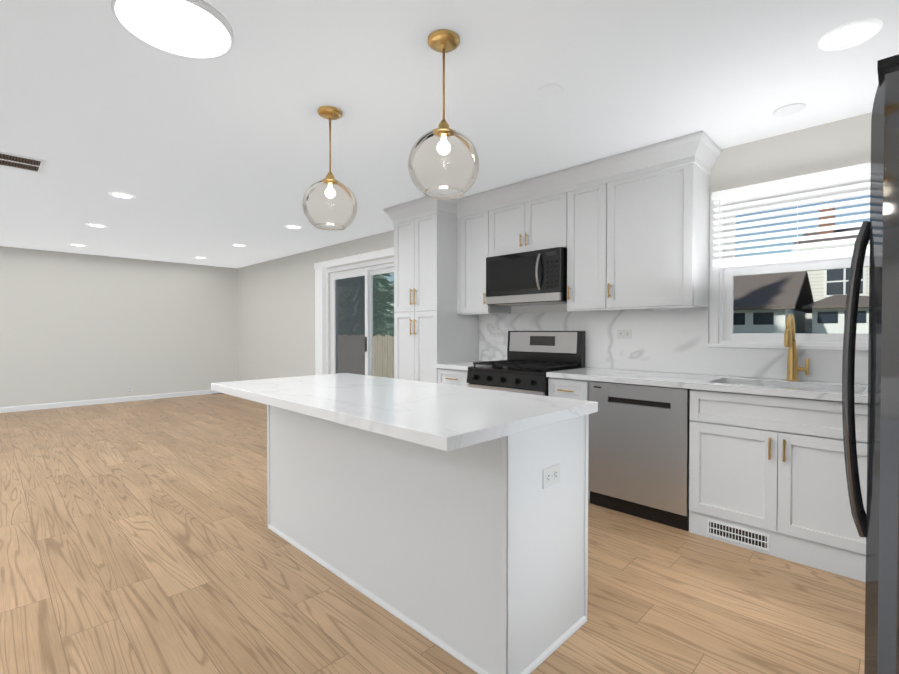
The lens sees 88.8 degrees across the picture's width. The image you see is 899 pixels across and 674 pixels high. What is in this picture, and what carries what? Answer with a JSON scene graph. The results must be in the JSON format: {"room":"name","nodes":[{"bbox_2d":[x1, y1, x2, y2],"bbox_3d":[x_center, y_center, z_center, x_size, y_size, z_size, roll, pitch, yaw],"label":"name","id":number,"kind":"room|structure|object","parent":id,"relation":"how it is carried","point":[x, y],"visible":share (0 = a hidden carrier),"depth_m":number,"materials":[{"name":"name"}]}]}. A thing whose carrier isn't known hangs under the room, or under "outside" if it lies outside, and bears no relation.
{"room":"kitchen","nodes":[
{"label":"kitchen","id":0,"kind":"room"},
{"bbox_2d":[0,246,237,406],"bbox_3d":[-7.025,-0.107,6.676,0.150,2.500,7.900,1,1,45],"label":"wall","id":1,"kind":"structure","parent":0,"point":[76,327],"depth_m":7.82,"materials":[{"name":"white paint"}]},
{"bbox_2d":[0,390,219,412],"bbox_3d":[-6.972,1.101,6.631,0.013,0.085,7.587,1,1,45],"label":"baseboard","id":2,"kind":"structure","parent":1,"relation":"attached to","point":[84,402],"depth_m":7.73,"materials":[{"name":"white wood"}]},
{"bbox_2d":[127,386,131,392],"bbox_3d":[-5.593,0.924,8.031,0.007,0.116,0.072,1,1,45],"label":"outlet","id":3,"kind":"object","parent":1,"relation":"attached to","point":[129,389],"visible":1,"depth_m":8.03,"materials":[{"name":"white plastic"}]},
{"bbox_2d":[0,394,865,673],"bbox_3d":[-3.232,1.222,2.956,10.800,0.060,7.900,1,1,45],"label":"floor","id":4,"kind":"structure","parent":0,"point":[139,537],"depth_m":2.22,"materials":[{"name":"brown wood"}]},
{"bbox_2d":[267,405,588,673],"bbox_3d":[-0.271,0.756,2.428,1.903,0.888,0.597,1,1,45],"label":"kitchen island","id":5,"kind":"object","parent":4,"relation":"on","point":[437,514],"depth_m":1.85,"materials":[{"name":"white paint"}]},
{"bbox_2d":[211,373,597,452],"bbox_3d":[-0.376,0.292,2.305,1.935,0.042,0.910,1,1,45],"label":"island countertop","id":6,"kind":"structure","parent":5,"relation":"on","point":[445,418],"depth_m":1.87,"materials":[{"name":"white stone"}]},
{"bbox_2d":[543,463,559,488],"bbox_3d":[0.393,0.533,1.762,0.007,0.072,0.116,1,1,45],"label":"outlet","id":7,"kind":"object","parent":5,"relation":"attached to","point":[551,475],"visible":1,"depth_m":1.76,"materials":[{"name":"white plastic"}]},
{"bbox_2d":[384,193,478,383],"bbox_3d":[-0.158,-0.081,4.755,0.800,2.498,0.692,1,1,45],"label":"tall cabinet","id":8,"kind":"object","parent":4,"relation":"on","point":[428,331],"depth_m":4.50,"materials":[{"name":"white paint"}]},
{"bbox_2d":[444,369,468,386],"bbox_3d":[0.251,0.733,4.415,0.424,0.880,0.618,1,1,45],"label":"base cabinet","id":9,"kind":"object","parent":4,"relation":"on","point":[451,377],"depth_m":4.17,"materials":[{"name":"white paint"}]},
{"bbox_2d":[466,331,584,395],"bbox_3d":[0.636,0.563,3.940,0.778,1.232,0.696,1,1,45],"label":"range","id":10,"kind":"object","parent":4,"relation":"on","point":[533,357],"visible":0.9,"depth_m":3.92,"materials":[{"name":"black metal"}]},
{"bbox_2d":[548,377,589,498],"bbox_3d":[1.081,0.744,3.597,0.328,0.880,0.618,1,1,45],"label":"base cabinet","id":11,"kind":"object","parent":4,"relation":"on","point":[557,387],"depth_m":3.37,"materials":[{"name":"white paint"}]},
{"bbox_2d":[435,361,867,403],"bbox_3d":[1.502,0.391,3.160,3.958,0.242,0.642,1,1,45],"label":"countertop","id":12,"kind":"structure","parent":11,"relation":"on","point":[821,390],"depth_m":2.89,"materials":[{"name":"white stone"}]},
{"bbox_2d":[784,313,808,380],"bbox_3d":[2.103,0.065,2.790,0.116,0.418,0.223,1,1,45],"label":"brass faucet","id":13,"kind":"object","parent":12,"relation":"on","point":[793,368],"visible":1,"depth_m":2.84,"materials":[{"name":"gold metal"}]},
{"bbox_2d":[588,381,689,530],"bbox_3d":[1.430,0.752,3.242,0.652,0.874,0.619,1,1,45],"label":"dishwasher","id":14,"kind":"object","parent":4,"relation":"on","point":[638,453],"visible":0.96,"depth_m":2.99,"materials":[{"name":"silver metal"}]},
{"bbox_2d":[842,54,898,673],"bbox_3d":[1.415,0.332,1.004,0.849,1.773,0.910,1,1,45],"label":"refrigerator","id":15,"kind":"object","parent":4,"relation":"on","point":[877,524],"visible":1,"depth_m":0.94,"materials":[{"name":"black metal"}]},
{"bbox_2d":[0,0,898,267],"bbox_3d":[-3.232,-1.345,2.922,10.800,0.085,7.900,1,1,45],"label":"ceiling","id":16,"kind":"structure","parent":0,"point":[212,160],"depth_m":2.54,"materials":[{"name":"white paint"}]},
{"bbox_2d":[0,151,45,172],"bbox_3d":[-3.347,-1.308,3.326,0.370,0.007,0.614,1,1,45],"label":"ceiling vent","id":17,"kind":"object","parent":16,"relation":"in","point":[15,161],"visible":1,"depth_m":3.45,"materials":[{"name":"white metal"}]},
{"bbox_2d":[69,244,86,246],"bbox_3d":[-5.480,-1.354,6.769,0.210,0.008,0.210,1,1,45],"label":"recessed light","id":18,"kind":"object","parent":16,"relation":"in","point":[80,245],"visible":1,"depth_m":6.78,"materials":[{"name":"white plastic"}]},
{"bbox_2d":[85,223,106,227],"bbox_3d":[-4.241,-1.337,5.512,0.210,0.008,0.210,1,1,45],"label":"recessed light","id":19,"kind":"object","parent":16,"relation":"in","point":[96,225],"visible":1,"depth_m":5.51,"materials":[{"name":"white plastic"}]},
{"bbox_2d":[108,192,135,198],"bbox_3d":[-3.058,-1.321,4.291,0.210,0.008,0.210,1,1,45],"label":"recessed light","id":20,"kind":"object","parent":16,"relation":"in","point":[121,195],"visible":0.98,"depth_m":4.29,"materials":[{"name":"white plastic"}]},
{"bbox_2d":[111,0,233,57],"bbox_3d":[-1.119,-1.276,1.878,0.430,0.034,0.430,1,1,45],"label":"recessed light","id":21,"kind":"object","parent":16,"relation":"in","point":[196,28],"visible":1,"depth_m":1.86,"materials":[{"name":"white plastic"}]},
{"bbox_2d":[231,244,246,246],"bbox_3d":[-3.115,-1.355,6.790,0.210,0.008,0.210,1,1,45],"label":"recessed light","id":22,"kind":"object","parent":16,"relation":"in","point":[239,245],"visible":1,"depth_m":6.80,"materials":[{"name":"white plastic"}]},
{"bbox_2d":[284,225,302,228],"bbox_3d":[-1.900,-1.339,5.590,0.210,0.008,0.210,1,1,45],"label":"recessed light","id":23,"kind":"object","parent":16,"relation":"in","point":[293,227],"visible":0.98,"depth_m":5.59,"materials":[{"name":"white plastic"}]},
{"bbox_2d":[302,106,357,230],"bbox_3d":[-0.691,-0.968,2.658,0.310,0.669,0.310,1,1,45],"label":"pendant light","id":24,"kind":"object","parent":16,"relation":"hanging from","point":[329,113],"visible":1,"depth_m":2.65,"materials":[{"name":"clear glass"}]},
{"bbox_2d":[408,29,478,199],"bbox_3d":[-0.025,-0.960,2.002,0.310,0.669,0.310,1,1,45],"label":"pendant light","id":25,"kind":"object","parent":16,"relation":"hanging from","point":[443,41],"visible":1,"depth_m":2.00,"materials":[{"name":"clear glass"}]},
{"bbox_2d":[773,103,805,116],"bbox_3d":[1.944,-1.299,2.626,0.150,0.008,0.150,1,1,45],"label":"disc","id":26,"kind":"object","parent":16,"relation":"attached to","point":[789,109],"visible":1,"depth_m":2.62,"materials":[{"name":"white plastic"}]},
{"bbox_2d":[818,18,882,50],"bbox_3d":[1.712,-1.290,1.965,0.210,0.008,0.210,1,1,45],"label":"recessed light","id":27,"kind":"object","parent":16,"relation":"in","point":[850,34],"visible":1,"depth_m":1.96,"materials":[{"name":"white plastic"}]},
{"bbox_2d":[237,112,871,383],"bbox_3d":[-0.513,-0.094,5.699,10.500,2.500,0.150,1,1,45],"label":"wall","id":28,"kind":"structure","parent":0,"point":[276,318],"depth_m":6.90,"materials":[{"name":"white paint"}]},
{"bbox_2d":[327,257,393,377],"bbox_3d":[-1.119,0.070,6.276,1.940,2.155,0.142,1,1,45],"label":"sliding glass door","id":29,"kind":"structure","parent":28,"relation":"in","point":[367,273],"depth_m":6.48,"materials":[{"name":"white"}]},
{"bbox_2d":[314,247,393,374],"bbox_3d":[-1.181,0.007,6.176,2.380,2.225,0.080,1,1,45],"label":"door frame","id":30,"kind":"structure","parent":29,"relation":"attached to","point":[320,268],"depth_m":6.85,"materials":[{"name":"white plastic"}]},
{"bbox_2d":[456,131,721,314],"bbox_3d":[0.958,-0.768,3.835,2.220,1.098,0.423,1,1,45],"label":"wall cabinet","id":31,"kind":"object","parent":28,"relation":"attached to","point":[628,230],"depth_m":3.40,"materials":[{"name":"white paint"}]},
{"bbox_2d":[486,247,566,305],"bbox_3d":[0.727,-0.505,4.027,0.762,0.434,0.476,1,1,45],"label":"microwave","id":32,"kind":"object","parent":31,"relation":"attached to","point":[533,278],"visible":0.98,"depth_m":3.85,"materials":[{"name":"black metal"}]},
{"bbox_2d":[479,307,867,383],"bbox_3d":[1.720,0.027,3.377,3.958,0.476,0.019,1,1,45],"label":"backsplash","id":33,"kind":"structure","parent":28,"relation":"attached to","point":[675,340],"depth_m":3.48,"materials":[{"name":"white stone"}]},
{"bbox_2d":[492,330,501,336],"bbox_3d":[0.474,-0.035,4.585,0.116,0.072,0.007,1,1,45],"label":"outlet","id":34,"kind":"object","parent":33,"relation":"attached to","point":[496,333],"visible":1,"depth_m":4.58,"materials":[{"name":"white plastic"}]},
{"bbox_2d":[617,330,631,338],"bbox_3d":[1.400,-0.022,3.673,0.116,0.072,0.007,1,1,45],"label":"outlet","id":35,"kind":"object","parent":33,"relation":"attached to","point":[624,334],"visible":1,"depth_m":3.67,"materials":[{"name":"white plastic"}]},
{"bbox_2d":[708,174,869,350],"bbox_3d":[2.243,-0.459,2.941,1.008,1.067,0.165,1,1,45],"label":"kitchen window","id":36,"kind":"structure","parent":28,"relation":"in","point":[722,334],"depth_m":3.10,"materials":[{"name":"white"}]},
{"bbox_2d":[712,162,870,270],"bbox_3d":[2.173,-0.722,2.867,0.950,0.550,0.066,1,1,45],"label":"window blind","id":37,"kind":"object","parent":36,"relation":"attached to","point":[845,175],"visible":0.9,"depth_m":2.88,"materials":[{"name":"white plastic"}]},
{"bbox_2d":[707,519,769,550],"bbox_3d":[1.645,1.130,2.626,0.310,0.090,0.005,1,1,45],"label":"air vent register","id":38,"kind":"object","parent":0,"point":[752,538],"visible":1,"depth_m":2.62,"materials":[{"name":"white metal"}]},
{"label":"outside","id":39,"kind":"structure","parent":0,"visible":0},
{"bbox_3d":[23.399,1.469,38.324,100.000,0.200,79.840,1,1,45],"label":"ground","id":40,"kind":"structure","parent":39,"visible":0},
{"bbox_2d":[338,334,393,377],"bbox_3d":[-2.965,0.781,16.524,33.028,1.760,0.110,1,1,45],"label":"fence","id":41,"kind":"object","parent":40,"relation":"on","point":[381,357],"depth_m":16.00,"materials":[{"name":"brown wood"}]},
{"bbox_2d":[338,273,393,335],"bbox_3d":[-4.084,-3.400,22.860,5.159,9.950,5.222,1,1,45],"label":"tree","id":42,"kind":"object","parent":40,"relation":"on","point":[382,282],"depth_m":22.15,"materials":[{"name":"green plant"}]},
{"bbox_2d":[380,280,393,335],"bbox_3d":[-0.830,-3.883,21.613,5.781,10.950,5.694,1,1,45],"label":"tree","id":43,"kind":"object","parent":40,"relation":"on","point":[391,331],"depth_m":21.08,"materials":[{"name":"green plant"}]},
{"bbox_2d":[733,271,813,332],"bbox_3d":[10.816,-0.455,19.557,6.980,4.150,5.200,1,1,45],"label":"neighboring house","id":44,"kind":"structure","parent":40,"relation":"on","point":[768,307],"depth_m":16.56,"materials":[{"name":"white"}]},
{"bbox_2d":[792,203,869,332],"bbox_3d":[23.200,-2.075,17.272,15.500,7.450,8.940,1,1,45],"label":"house","id":45,"kind":"structure","parent":40,"relation":"on","point":[841,282],"depth_m":19.07,"materials":[{"name":"beige"}]},
{"bbox_2d":[802,295,868,333],"bbox_3d":[15.284,0.067,16.425,3.750,3.190,4.200,1,1,45],"label":"house","id":46,"kind":"structure","parent":40,"relation":"on","point":[826,327],"depth_m":15.87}
]}

